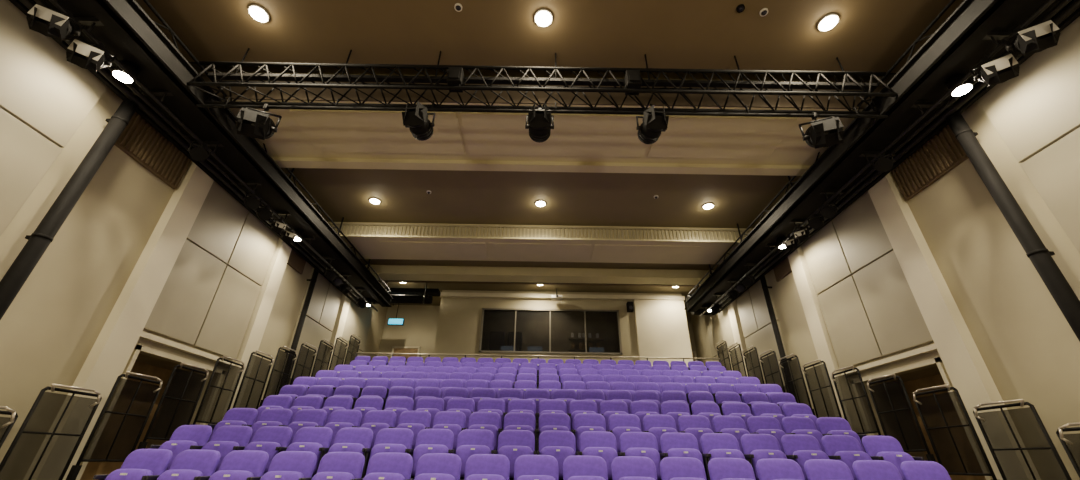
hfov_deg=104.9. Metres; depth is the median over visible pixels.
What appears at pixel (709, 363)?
seat
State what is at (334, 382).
seat
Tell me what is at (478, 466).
seat
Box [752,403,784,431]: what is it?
seat
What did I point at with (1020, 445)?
guardrail
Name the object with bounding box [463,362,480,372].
seat
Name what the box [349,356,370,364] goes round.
seat
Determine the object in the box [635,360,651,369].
seat
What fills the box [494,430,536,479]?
seat
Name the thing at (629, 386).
seat
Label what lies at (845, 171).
gantry
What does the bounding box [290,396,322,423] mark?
seat
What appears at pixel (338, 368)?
seat
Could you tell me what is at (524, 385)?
seat
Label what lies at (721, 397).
seat
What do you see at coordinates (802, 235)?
spotlight
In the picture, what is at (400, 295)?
ventilation duct
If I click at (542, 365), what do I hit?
seat
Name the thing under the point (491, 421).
seat
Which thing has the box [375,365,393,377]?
seat
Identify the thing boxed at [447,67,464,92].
box
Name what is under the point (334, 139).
ceiling beam
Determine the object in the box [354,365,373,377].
seat
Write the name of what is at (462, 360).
seat
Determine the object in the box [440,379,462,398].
seat
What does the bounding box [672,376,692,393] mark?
seat
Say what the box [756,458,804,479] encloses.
seat
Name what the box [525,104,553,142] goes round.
spotlight
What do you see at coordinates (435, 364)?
seat
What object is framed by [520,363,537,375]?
seat
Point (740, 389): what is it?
seat
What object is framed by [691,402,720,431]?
seat
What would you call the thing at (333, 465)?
seat
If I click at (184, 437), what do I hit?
seat
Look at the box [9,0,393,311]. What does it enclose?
gantry
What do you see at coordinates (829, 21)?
recessed light
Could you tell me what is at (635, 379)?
seat
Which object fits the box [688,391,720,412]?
seat
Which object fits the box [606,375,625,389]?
seat
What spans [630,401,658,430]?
seat
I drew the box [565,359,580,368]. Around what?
seat
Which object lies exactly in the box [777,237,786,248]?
lamp
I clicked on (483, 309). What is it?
window
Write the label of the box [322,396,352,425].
seat
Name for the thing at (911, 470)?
seat
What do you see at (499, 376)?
seat
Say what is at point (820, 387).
guardrail
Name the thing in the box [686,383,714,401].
seat
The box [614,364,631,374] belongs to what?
seat
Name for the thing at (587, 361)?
seat
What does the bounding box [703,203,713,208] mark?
recessed light
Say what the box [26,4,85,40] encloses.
spotlight
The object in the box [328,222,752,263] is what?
ceiling beam
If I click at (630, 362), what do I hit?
seat
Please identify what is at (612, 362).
seat
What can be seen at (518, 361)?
seat
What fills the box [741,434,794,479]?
seat
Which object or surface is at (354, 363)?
seat
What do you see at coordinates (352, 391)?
seat
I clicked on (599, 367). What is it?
seat
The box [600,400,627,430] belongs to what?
seat
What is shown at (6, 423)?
guardrail
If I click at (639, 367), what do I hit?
seat
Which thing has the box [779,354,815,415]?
guardrail
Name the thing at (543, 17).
recessed light
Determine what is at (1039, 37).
spotlight
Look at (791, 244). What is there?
spotlight
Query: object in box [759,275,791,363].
drain pipe
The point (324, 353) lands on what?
guardrail
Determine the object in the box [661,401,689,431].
seat
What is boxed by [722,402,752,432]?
seat
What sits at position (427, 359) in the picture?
seat
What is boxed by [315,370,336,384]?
seat
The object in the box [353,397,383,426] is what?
seat
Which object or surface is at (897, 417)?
guardrail
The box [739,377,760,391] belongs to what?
seat
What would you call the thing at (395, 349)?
door
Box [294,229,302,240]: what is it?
lamp
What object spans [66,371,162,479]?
guardrail
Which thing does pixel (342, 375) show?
seat
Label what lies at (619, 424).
seat
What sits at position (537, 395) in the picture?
seat
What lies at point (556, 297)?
projector
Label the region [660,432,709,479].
seat
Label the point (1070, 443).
guardrail
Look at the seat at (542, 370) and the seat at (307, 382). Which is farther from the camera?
the seat at (542, 370)
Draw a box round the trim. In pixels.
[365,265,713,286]
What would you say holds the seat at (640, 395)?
on the platform
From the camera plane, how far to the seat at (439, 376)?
9.28 m
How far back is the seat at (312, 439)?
5.05 m
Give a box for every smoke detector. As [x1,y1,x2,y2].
[454,3,461,11]
[736,4,744,12]
[759,8,767,16]
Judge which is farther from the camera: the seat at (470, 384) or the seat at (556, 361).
the seat at (556, 361)
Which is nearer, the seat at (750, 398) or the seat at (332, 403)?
the seat at (332, 403)
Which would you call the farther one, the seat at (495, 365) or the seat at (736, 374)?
the seat at (495, 365)
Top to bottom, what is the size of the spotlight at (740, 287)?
0.391 m
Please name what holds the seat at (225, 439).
on the platform
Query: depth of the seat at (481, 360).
11.82 m
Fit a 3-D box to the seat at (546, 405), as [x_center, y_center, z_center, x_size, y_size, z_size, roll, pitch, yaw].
[0.203,2.956,6.554,0.496,0.856,0.321,1,-28,0]
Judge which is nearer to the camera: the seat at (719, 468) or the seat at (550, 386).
the seat at (719, 468)
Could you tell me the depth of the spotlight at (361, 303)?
12.70 m
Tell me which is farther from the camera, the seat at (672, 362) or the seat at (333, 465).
the seat at (672, 362)
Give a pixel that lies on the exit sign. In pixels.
(396, 321)
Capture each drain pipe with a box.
[0,100,137,319]
[285,268,319,355]
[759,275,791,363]
[946,113,1079,341]
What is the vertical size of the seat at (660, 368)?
0.856 m
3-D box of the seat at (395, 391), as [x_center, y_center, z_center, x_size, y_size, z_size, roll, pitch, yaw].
[-2.548,3.041,7.394,0.496,0.856,0.321,1,-28,0]
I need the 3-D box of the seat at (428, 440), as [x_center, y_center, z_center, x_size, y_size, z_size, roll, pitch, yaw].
[-1.291,2.676,4.875,0.496,0.856,0.321,1,-28,0]
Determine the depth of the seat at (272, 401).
6.75 m
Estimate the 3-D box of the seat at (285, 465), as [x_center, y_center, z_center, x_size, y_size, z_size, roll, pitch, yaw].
[-2.541,2.528,4.036,0.496,0.856,0.321,1,-28,0]
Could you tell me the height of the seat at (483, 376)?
0.856 m
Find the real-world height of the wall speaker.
0.350 m
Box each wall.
[0,0,387,479]
[378,305,697,361]
[433,290,692,365]
[690,16,1079,479]
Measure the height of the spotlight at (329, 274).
0.391 m
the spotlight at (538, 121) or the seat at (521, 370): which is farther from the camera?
the seat at (521, 370)
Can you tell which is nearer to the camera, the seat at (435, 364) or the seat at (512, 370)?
the seat at (512, 370)
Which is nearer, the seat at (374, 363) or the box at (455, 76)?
the box at (455, 76)
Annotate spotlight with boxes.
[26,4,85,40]
[66,39,115,72]
[187,142,211,161]
[235,104,281,139]
[243,192,261,208]
[256,203,272,220]
[270,216,286,233]
[281,226,295,242]
[324,266,336,279]
[331,273,342,285]
[339,280,350,292]
[356,296,366,307]
[402,101,435,140]
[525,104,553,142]
[636,105,668,143]
[711,302,721,313]
[728,286,738,298]
[736,279,747,291]
[742,273,754,286]
[784,234,798,250]
[794,225,809,241]
[799,112,843,148]
[807,212,824,228]
[819,201,837,218]
[871,152,894,171]
[969,54,1019,86]
[1001,20,1059,55]
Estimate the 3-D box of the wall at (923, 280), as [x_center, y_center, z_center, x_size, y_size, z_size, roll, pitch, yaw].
[6.682,0.877,6.285,1.110,6.900,21.800,1,-28,0]
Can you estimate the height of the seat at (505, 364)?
0.856 m
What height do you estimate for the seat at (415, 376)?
0.856 m
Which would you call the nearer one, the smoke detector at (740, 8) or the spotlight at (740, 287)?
the smoke detector at (740, 8)
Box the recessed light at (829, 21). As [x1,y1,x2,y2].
[817,13,838,31]
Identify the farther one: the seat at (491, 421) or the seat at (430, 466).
the seat at (491, 421)
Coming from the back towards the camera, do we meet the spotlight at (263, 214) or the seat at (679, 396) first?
the spotlight at (263, 214)
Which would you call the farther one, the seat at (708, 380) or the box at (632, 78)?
the seat at (708, 380)
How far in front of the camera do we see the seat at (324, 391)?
7.60 m
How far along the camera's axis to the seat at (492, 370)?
10.13 m
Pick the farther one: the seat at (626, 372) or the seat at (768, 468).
the seat at (626, 372)
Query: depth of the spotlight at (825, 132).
5.62 m
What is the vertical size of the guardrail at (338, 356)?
1.603 m
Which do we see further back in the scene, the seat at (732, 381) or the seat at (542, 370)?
the seat at (542, 370)
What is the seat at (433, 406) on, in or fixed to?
on the platform
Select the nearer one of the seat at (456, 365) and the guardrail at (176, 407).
the guardrail at (176, 407)
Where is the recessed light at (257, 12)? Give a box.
[248,4,269,22]
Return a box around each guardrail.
[0,384,101,479]
[0,406,17,447]
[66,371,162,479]
[137,362,208,448]
[191,355,244,424]
[233,350,273,408]
[259,346,297,406]
[290,342,317,384]
[311,339,333,376]
[329,336,348,369]
[344,334,360,364]
[355,352,720,367]
[715,340,731,370]
[728,342,746,376]
[742,346,764,383]
[759,349,785,392]
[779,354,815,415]
[802,359,841,417]
[831,365,882,435]
[867,374,935,461]
[913,384,996,479]
[973,399,1071,479]
[1056,422,1079,477]
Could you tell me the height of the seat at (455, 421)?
0.856 m
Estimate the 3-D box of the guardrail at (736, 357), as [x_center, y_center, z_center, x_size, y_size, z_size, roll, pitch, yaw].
[5.417,3.663,11.288,0.113,1.603,0.730,1,-28,0]
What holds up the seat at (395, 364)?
on the platform
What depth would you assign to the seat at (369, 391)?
7.60 m
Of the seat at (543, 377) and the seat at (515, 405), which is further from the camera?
the seat at (543, 377)
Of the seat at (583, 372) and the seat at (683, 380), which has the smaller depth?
the seat at (683, 380)
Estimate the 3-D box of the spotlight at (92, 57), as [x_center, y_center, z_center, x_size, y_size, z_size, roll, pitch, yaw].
[-5.389,-2.212,4.967,0.415,0.514,0.442,1,-28,0]
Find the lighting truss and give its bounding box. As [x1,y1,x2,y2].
[187,48,897,118]
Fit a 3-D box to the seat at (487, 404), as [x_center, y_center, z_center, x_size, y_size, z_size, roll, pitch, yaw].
[-0.797,2.940,6.554,0.496,0.856,0.321,1,-28,0]
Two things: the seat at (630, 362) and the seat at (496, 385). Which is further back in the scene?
the seat at (630, 362)
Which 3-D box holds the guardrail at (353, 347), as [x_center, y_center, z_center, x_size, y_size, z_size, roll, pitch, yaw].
[-5.531,3.619,12.128,0.113,1.603,0.730,1,-28,0]
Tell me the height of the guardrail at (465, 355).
1.052 m
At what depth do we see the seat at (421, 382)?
8.44 m
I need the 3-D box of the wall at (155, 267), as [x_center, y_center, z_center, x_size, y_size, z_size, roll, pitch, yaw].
[-6.706,0.667,6.285,1.110,6.900,21.800,1,-28,0]
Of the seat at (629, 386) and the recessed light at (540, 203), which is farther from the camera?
the recessed light at (540, 203)
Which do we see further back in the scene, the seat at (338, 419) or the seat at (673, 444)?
the seat at (338, 419)
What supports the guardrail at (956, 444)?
on the floor
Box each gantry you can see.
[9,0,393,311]
[684,0,1079,316]
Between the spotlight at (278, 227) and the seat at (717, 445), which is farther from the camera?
the spotlight at (278, 227)
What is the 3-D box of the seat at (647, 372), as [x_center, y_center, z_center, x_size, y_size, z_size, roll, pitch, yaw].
[2.694,3.508,9.912,0.496,0.856,0.321,1,-28,0]
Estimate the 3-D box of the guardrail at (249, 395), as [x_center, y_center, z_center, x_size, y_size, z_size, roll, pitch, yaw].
[-5.521,2.978,7.930,0.113,1.603,0.730,1,-28,0]
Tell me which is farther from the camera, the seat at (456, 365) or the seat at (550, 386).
the seat at (456, 365)
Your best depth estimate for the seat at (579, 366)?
10.97 m
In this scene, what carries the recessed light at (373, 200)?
in the ceiling
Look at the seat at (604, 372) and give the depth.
10.13 m
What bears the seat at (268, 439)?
on the platform
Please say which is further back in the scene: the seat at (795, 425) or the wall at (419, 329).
the wall at (419, 329)
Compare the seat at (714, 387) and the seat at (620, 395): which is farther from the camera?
the seat at (714, 387)
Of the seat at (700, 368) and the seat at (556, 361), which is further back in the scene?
the seat at (556, 361)
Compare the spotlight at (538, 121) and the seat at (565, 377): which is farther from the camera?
the seat at (565, 377)
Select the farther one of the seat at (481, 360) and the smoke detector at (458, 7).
the seat at (481, 360)
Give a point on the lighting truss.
(839, 87)
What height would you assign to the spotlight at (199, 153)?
0.391 m
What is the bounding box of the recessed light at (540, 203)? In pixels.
[535,200,545,206]
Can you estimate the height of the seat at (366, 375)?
0.856 m
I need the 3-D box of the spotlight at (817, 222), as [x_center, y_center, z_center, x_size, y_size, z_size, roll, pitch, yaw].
[5.500,-0.354,8.230,0.432,0.391,0.272,23,-35,-35]
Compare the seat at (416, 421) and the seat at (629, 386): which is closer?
the seat at (416, 421)
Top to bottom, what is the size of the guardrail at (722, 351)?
1.603 m
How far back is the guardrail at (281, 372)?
8.86 m
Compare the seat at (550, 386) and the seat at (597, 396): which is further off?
the seat at (550, 386)
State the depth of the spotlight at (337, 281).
11.10 m
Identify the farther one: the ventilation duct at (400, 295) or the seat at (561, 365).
the ventilation duct at (400, 295)
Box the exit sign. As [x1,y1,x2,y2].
[387,303,404,325]
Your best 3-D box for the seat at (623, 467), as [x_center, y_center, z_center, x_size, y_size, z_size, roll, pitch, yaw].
[0.960,2.583,4.036,0.496,0.856,0.321,1,-28,0]
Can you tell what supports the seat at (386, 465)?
on the platform
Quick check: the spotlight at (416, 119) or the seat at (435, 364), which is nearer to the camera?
the spotlight at (416, 119)
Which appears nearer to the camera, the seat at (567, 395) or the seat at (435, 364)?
the seat at (567, 395)
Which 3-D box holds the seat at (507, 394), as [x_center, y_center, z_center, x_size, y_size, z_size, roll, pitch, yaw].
[-0.547,3.072,7.394,0.496,0.856,0.321,1,-28,0]
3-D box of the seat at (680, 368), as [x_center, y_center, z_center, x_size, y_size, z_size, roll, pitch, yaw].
[3.692,3.652,10.752,0.496,0.856,0.321,1,-28,0]
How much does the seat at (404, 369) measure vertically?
0.856 m
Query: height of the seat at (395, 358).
0.856 m
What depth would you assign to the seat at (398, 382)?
8.44 m
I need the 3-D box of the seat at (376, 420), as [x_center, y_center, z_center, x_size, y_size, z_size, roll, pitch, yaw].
[-2.293,2.788,5.715,0.496,0.856,0.321,1,-28,0]
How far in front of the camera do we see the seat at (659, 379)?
9.29 m
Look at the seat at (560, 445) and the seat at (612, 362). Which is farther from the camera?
the seat at (612, 362)
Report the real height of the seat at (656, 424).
0.856 m
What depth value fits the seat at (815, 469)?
4.25 m
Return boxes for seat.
[93,449,171,479]
[145,449,220,479]
[149,425,211,470]
[192,425,252,472]
[197,450,268,479]
[207,408,257,442]
[235,426,292,474]
[244,408,292,443]
[250,451,316,479]
[254,395,291,422]
[278,427,332,476]
[279,385,305,407]
[281,409,326,445]
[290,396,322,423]
[293,377,316,395]
[302,452,364,479]
[305,385,332,408]
[309,377,340,395]
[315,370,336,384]
[318,410,361,447]
[321,427,372,477]
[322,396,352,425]
[325,386,359,409]
[334,365,352,376]
[335,377,364,397]
[338,371,358,385]
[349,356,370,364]
[350,360,366,370]
[353,386,386,408]
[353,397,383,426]
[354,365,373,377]
[354,410,396,447]
[354,452,412,479]
[360,371,380,387]
[360,378,389,396]
[362,428,413,477]
[367,356,387,364]
[369,360,385,370]
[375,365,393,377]
[382,371,402,388]
[382,387,413,409]
[384,397,413,426]
[385,378,413,398]
[386,356,405,364]
[388,361,404,370]
[391,411,430,448]
[395,366,414,377]
[405,357,422,365]
[405,372,425,388]
[406,361,423,371]
[408,429,453,478]
[409,453,461,479]
[413,379,438,398]
[413,387,440,410]
[415,398,443,427]
[416,366,434,378]
[424,357,440,365]
[425,361,442,371]
[427,372,447,387]
[427,411,465,449]
[436,366,454,378]
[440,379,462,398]
[442,357,457,365]
[443,387,467,410]
[444,362,461,371]
[446,398,474,428]
[449,372,469,387]
[451,429,493,479]
[457,367,475,378]
[460,358,475,366]
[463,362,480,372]
[464,412,500,449]
[464,454,509,479]
[465,379,487,397]
[470,388,495,411]
[472,373,491,387]
[477,358,492,366]
[477,367,495,379]
[477,398,505,428]
[482,362,498,373]
[490,380,511,398]
[494,373,514,387]
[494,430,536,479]
[495,358,510,367]
[498,367,516,381]
[498,388,522,412]
[500,412,536,450]
[501,362,518,374]
[506,399,536,450]
[513,358,527,369]
[514,380,536,398]
[514,455,558,479]
[516,373,537,388]
[518,368,537,388]
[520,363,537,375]
[525,389,549,412]
[530,359,545,369]
[537,399,568,428]
[537,413,572,450]
[537,430,579,479]
[538,363,555,375]
[538,368,556,381]
[538,374,558,388]
[539,381,560,398]
[548,359,563,369]
[552,389,576,412]
[557,363,574,375]
[559,368,577,382]
[561,374,580,388]
[563,381,585,399]
[563,455,607,479]
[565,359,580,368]
[569,400,597,429]
[573,413,609,451]
[577,364,593,374]
[579,431,622,479]
[580,369,597,381]
[580,390,604,413]
[583,359,598,368]
[583,374,603,389]
[588,381,609,399]
[595,364,612,374]
[600,360,615,368]
[600,369,618,381]
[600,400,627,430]
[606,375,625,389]
[607,390,631,413]
[608,414,646,451]
[611,456,656,479]
[612,382,634,401]
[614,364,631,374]
[618,360,633,368]
[620,432,665,479]
[621,369,638,381]
[628,375,648,391]
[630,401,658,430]
[633,364,650,374]
[634,390,661,414]
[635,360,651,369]
[637,382,661,402]
[641,369,659,381]
[643,414,682,452]
[650,375,670,392]
[652,365,669,374]
[653,361,670,369]
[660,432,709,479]
[660,457,706,479]
[661,370,679,381]
[661,382,688,403]
[661,391,692,414]
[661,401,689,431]
[670,361,689,369]
[671,365,687,375]
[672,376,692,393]
[678,415,719,453]
[682,370,700,382]
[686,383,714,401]
[688,361,708,369]
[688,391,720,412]
[690,365,706,375]
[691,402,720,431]
[695,376,715,392]
[701,433,751,475]
[702,370,720,382]
[705,361,726,369]
[708,458,755,479]
[709,366,725,375]
[710,383,739,403]
[713,415,756,453]
[715,392,749,414]
[717,376,737,391]
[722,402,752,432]
[723,371,741,383]
[734,384,757,402]
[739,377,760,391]
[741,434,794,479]
[742,392,768,415]
[747,416,792,453]
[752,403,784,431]
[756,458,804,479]
[759,384,782,402]
[769,393,795,415]
[781,434,837,479]
[782,403,819,431]
[782,417,829,452]
[804,459,853,479]
[816,417,866,452]
[822,435,880,479]
[852,460,902,479]
[862,436,923,479]
[901,461,950,479]
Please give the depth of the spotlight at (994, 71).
4.86 m
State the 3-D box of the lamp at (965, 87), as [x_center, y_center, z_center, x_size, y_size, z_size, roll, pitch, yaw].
[5.654,-2.092,5.604,0.220,0.206,0.220,1,-28,0]
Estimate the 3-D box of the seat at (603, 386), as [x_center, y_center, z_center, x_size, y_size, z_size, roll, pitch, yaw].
[1.201,3.228,8.233,0.496,0.856,0.321,1,-28,-1]
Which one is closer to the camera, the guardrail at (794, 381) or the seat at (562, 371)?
the guardrail at (794, 381)
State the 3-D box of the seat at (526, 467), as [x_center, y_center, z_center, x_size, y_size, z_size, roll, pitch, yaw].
[-0.040,2.567,4.036,0.496,0.856,0.321,1,-28,0]
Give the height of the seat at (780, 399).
0.856 m
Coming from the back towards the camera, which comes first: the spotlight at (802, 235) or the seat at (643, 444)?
the spotlight at (802, 235)
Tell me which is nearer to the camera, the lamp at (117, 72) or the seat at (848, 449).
the seat at (848, 449)
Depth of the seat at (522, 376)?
9.29 m
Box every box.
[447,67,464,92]
[624,70,641,94]
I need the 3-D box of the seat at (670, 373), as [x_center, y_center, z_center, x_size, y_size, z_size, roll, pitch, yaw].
[3.194,3.516,9.912,0.496,0.856,0.321,1,-28,0]
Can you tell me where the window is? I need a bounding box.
[479,308,622,354]
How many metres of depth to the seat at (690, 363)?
11.82 m
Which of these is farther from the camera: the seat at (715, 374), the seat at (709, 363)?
the seat at (709, 363)
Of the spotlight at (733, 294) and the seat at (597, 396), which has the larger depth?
the spotlight at (733, 294)
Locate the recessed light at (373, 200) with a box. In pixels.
[369,197,379,203]
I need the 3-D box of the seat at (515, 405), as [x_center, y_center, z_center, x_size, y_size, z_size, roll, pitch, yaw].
[-0.296,2.948,6.554,0.496,0.856,0.321,1,-28,0]
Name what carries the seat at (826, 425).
on the platform
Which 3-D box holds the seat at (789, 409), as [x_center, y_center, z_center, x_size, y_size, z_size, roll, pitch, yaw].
[4.202,3.019,6.554,0.496,0.856,0.321,1,-28,0]
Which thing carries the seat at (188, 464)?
on the platform
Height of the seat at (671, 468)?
0.856 m
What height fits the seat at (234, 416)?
0.856 m
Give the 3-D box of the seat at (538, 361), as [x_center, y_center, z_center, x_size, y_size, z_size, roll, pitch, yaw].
[-0.057,3.722,11.591,0.496,0.856,0.321,1,-28,0]
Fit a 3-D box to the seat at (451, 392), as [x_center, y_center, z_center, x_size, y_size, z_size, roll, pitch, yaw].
[-1.547,3.057,7.394,0.496,0.856,0.321,1,-28,0]
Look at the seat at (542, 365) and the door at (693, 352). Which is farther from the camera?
the door at (693, 352)
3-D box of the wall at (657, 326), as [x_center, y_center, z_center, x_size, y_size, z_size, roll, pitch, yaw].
[0.796,4.090,15.545,9.180,3.940,1.960,1,-28,0]
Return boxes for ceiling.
[135,0,963,309]
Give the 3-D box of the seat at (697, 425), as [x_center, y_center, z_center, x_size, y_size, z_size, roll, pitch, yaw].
[2.204,2.859,5.715,0.496,0.856,0.321,1,-28,0]
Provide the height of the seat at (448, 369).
0.856 m
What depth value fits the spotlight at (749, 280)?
10.76 m
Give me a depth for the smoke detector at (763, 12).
5.82 m
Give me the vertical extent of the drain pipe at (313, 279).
5.700 m
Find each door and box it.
[390,346,420,361]
[692,351,696,360]
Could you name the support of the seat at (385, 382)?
on the platform
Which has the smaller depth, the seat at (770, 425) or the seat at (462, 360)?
the seat at (770, 425)
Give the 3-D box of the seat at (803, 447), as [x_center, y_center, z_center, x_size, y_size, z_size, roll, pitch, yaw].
[3.208,2.746,4.875,0.496,0.856,0.321,1,-28,0]
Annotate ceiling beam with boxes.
[200,75,884,175]
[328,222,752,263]
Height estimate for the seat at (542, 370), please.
0.856 m
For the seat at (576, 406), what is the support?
on the platform
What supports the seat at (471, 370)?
on the platform
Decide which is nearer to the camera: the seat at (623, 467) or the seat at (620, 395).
the seat at (623, 467)
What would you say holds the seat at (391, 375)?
on the platform
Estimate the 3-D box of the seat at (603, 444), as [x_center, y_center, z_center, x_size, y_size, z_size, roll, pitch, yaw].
[0.708,2.707,4.875,0.496,0.856,0.321,1,-28,0]
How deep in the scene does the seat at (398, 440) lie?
5.05 m
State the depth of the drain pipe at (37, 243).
5.16 m
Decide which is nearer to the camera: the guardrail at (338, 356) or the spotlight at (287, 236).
the spotlight at (287, 236)
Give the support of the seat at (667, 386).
on the platform
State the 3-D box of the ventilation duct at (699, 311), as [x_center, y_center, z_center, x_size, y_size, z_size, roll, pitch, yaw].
[5.791,2.223,14.980,0.750,1.050,0.600,1,-28,0]
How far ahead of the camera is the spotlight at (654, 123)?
5.69 m
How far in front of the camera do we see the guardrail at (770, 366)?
9.76 m
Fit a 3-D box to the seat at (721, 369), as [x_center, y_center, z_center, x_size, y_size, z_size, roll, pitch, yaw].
[4.693,3.668,10.752,0.496,0.856,0.321,1,-28,0]
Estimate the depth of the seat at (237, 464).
4.22 m
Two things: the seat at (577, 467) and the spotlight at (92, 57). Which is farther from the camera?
the spotlight at (92, 57)
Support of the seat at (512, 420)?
on the platform
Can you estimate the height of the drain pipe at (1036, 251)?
5.700 m
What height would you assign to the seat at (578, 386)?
0.856 m
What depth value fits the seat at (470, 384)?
8.44 m
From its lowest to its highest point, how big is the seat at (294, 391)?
0.856 m
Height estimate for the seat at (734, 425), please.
0.856 m
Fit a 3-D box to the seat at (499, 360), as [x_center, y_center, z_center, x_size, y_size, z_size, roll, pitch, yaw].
[-1.057,3.706,11.591,0.496,0.856,0.321,1,-28,0]
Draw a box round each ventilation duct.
[385,282,440,303]
[686,287,714,314]
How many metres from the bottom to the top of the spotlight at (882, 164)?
0.391 m
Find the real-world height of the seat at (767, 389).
0.856 m
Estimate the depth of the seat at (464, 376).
9.29 m
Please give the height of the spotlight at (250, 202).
0.391 m
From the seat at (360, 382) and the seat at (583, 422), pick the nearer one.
the seat at (583, 422)
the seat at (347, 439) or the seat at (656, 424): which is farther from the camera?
the seat at (656, 424)
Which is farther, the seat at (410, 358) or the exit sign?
the exit sign
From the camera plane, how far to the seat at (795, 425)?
5.90 m
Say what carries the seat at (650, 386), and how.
on the platform
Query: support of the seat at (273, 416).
on the platform
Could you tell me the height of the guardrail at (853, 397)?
1.603 m
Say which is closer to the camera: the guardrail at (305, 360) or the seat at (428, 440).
the seat at (428, 440)
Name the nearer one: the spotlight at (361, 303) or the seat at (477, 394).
the seat at (477, 394)
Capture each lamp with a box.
[112,60,139,83]
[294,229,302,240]
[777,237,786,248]
[946,74,972,95]
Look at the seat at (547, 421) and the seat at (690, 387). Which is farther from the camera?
the seat at (690, 387)
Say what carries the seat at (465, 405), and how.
on the platform
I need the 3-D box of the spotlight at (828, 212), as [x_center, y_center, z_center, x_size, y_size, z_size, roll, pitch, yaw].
[5.503,-0.544,7.878,0.432,0.391,0.272,23,-35,-35]
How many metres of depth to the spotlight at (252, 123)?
5.62 m
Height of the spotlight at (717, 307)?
0.391 m
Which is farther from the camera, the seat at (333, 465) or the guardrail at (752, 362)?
the guardrail at (752, 362)
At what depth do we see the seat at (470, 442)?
5.04 m
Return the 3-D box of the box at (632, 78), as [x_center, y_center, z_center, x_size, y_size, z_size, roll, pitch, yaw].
[1.336,-2.277,5.984,0.200,0.280,0.240,1,-28,0]
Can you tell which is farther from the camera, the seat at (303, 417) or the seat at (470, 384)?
the seat at (470, 384)
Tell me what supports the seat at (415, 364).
on the platform
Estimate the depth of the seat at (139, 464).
4.22 m
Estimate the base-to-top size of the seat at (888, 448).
0.856 m
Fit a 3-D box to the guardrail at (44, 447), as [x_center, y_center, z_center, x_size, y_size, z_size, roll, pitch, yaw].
[-5.515,2.583,4.508,0.113,1.873,0.730,1,-28,0]
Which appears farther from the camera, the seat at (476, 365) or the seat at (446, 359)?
the seat at (446, 359)
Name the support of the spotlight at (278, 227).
hanging from the gantry at (238, 163)
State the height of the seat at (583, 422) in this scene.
0.856 m
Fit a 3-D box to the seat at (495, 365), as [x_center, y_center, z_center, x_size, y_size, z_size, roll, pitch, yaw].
[-1.306,3.574,10.752,0.496,0.856,0.321,1,-28,0]
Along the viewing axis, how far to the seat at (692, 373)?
10.13 m
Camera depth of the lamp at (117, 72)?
5.56 m
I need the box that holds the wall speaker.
[626,302,633,311]
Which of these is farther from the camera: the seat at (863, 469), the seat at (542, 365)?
the seat at (542, 365)
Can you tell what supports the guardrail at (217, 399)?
attached to the platform
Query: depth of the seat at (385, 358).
11.82 m
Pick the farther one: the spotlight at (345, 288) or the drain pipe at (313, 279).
the spotlight at (345, 288)
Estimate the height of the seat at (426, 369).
0.856 m
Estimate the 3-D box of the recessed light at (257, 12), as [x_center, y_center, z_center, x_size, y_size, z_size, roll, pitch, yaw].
[-4.040,-3.250,5.963,0.260,0.035,0.260,1,-28,0]
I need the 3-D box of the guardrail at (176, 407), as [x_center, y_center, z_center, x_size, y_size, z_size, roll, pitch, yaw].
[-5.517,2.721,6.251,0.113,1.603,0.730,1,-28,0]
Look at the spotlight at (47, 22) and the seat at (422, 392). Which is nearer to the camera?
the spotlight at (47, 22)
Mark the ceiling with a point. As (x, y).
(868, 35)
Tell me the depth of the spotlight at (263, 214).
8.11 m
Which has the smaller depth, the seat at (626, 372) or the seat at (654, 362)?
the seat at (626, 372)
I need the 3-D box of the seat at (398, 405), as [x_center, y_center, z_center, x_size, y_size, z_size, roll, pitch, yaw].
[-2.297,2.917,6.554,0.496,0.856,0.321,1,-28,0]
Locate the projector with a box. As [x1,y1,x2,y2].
[551,288,561,300]
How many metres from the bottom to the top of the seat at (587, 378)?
0.856 m
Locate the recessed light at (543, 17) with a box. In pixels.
[534,9,552,26]

